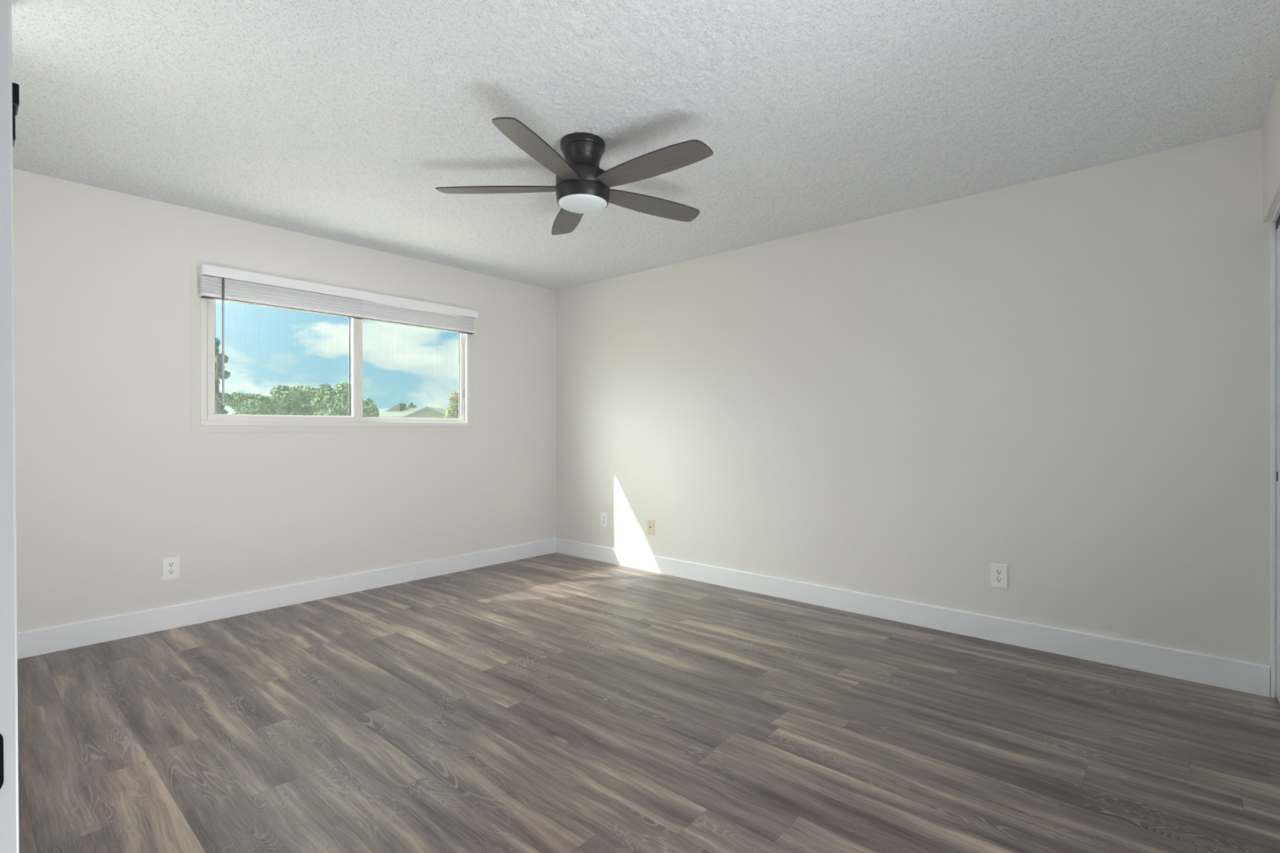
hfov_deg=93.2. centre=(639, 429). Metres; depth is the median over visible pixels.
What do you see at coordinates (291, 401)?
leafy tree
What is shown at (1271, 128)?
wall
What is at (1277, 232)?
door
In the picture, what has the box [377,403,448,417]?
house
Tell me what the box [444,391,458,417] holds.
tree
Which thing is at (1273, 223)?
trim
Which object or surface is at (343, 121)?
ceiling
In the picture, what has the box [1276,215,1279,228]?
trim
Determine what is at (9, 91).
door
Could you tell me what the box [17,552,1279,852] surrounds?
floor
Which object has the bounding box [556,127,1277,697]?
wall
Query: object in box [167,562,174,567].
receptacle
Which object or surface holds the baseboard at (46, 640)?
attached to the wall at (113, 481)
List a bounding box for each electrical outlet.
[162,555,179,580]
[600,511,607,527]
[991,563,1007,588]
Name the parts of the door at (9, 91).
latch plate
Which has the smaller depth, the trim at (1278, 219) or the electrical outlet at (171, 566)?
the trim at (1278, 219)
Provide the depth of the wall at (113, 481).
3.57 m
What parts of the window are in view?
sash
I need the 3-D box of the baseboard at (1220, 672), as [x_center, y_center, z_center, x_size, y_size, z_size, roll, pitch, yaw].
[0.958,1.075,4.111,4.616,0.130,0.014,0,0,41]
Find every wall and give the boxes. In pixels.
[13,168,556,632]
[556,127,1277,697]
[1262,71,1279,222]
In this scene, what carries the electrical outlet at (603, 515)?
attached to the wall at (1062, 381)
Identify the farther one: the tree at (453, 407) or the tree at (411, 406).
the tree at (411, 406)
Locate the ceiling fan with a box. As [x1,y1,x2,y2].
[435,116,713,235]
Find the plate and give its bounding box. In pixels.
[647,519,654,534]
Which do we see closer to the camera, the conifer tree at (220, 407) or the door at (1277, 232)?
the door at (1277, 232)
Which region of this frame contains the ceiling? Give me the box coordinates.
[11,0,1279,290]
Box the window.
[191,264,473,432]
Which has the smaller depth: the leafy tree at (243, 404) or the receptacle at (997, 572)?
the receptacle at (997, 572)
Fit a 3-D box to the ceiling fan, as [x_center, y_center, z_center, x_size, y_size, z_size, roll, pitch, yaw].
[-0.219,-1.149,2.722,1.236,0.298,1.267,0,0,41]
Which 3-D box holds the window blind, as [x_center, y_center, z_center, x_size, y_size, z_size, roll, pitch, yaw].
[-1.961,-0.556,4.241,0.094,0.819,1.858,0,0,41]
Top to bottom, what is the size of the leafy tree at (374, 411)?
2.900 m
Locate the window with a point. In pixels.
(204, 419)
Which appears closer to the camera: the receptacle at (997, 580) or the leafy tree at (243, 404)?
the receptacle at (997, 580)
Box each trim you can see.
[1270,201,1279,698]
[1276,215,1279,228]
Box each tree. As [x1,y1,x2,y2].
[215,337,234,413]
[224,391,286,415]
[268,384,317,415]
[308,382,369,416]
[363,397,379,417]
[407,402,416,408]
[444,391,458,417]
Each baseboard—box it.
[17,537,556,659]
[556,537,1270,697]
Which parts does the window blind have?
rail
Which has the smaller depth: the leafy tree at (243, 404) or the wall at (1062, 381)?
the wall at (1062, 381)
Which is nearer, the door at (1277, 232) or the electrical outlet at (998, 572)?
the door at (1277, 232)
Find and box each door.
[0,0,19,852]
[1275,224,1279,703]
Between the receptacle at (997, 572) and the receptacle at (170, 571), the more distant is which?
the receptacle at (170, 571)
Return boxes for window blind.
[198,263,478,404]
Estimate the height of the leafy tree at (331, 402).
3.258 m
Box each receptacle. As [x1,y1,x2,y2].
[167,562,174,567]
[167,568,174,574]
[995,569,1002,575]
[995,577,1002,582]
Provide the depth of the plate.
4.88 m

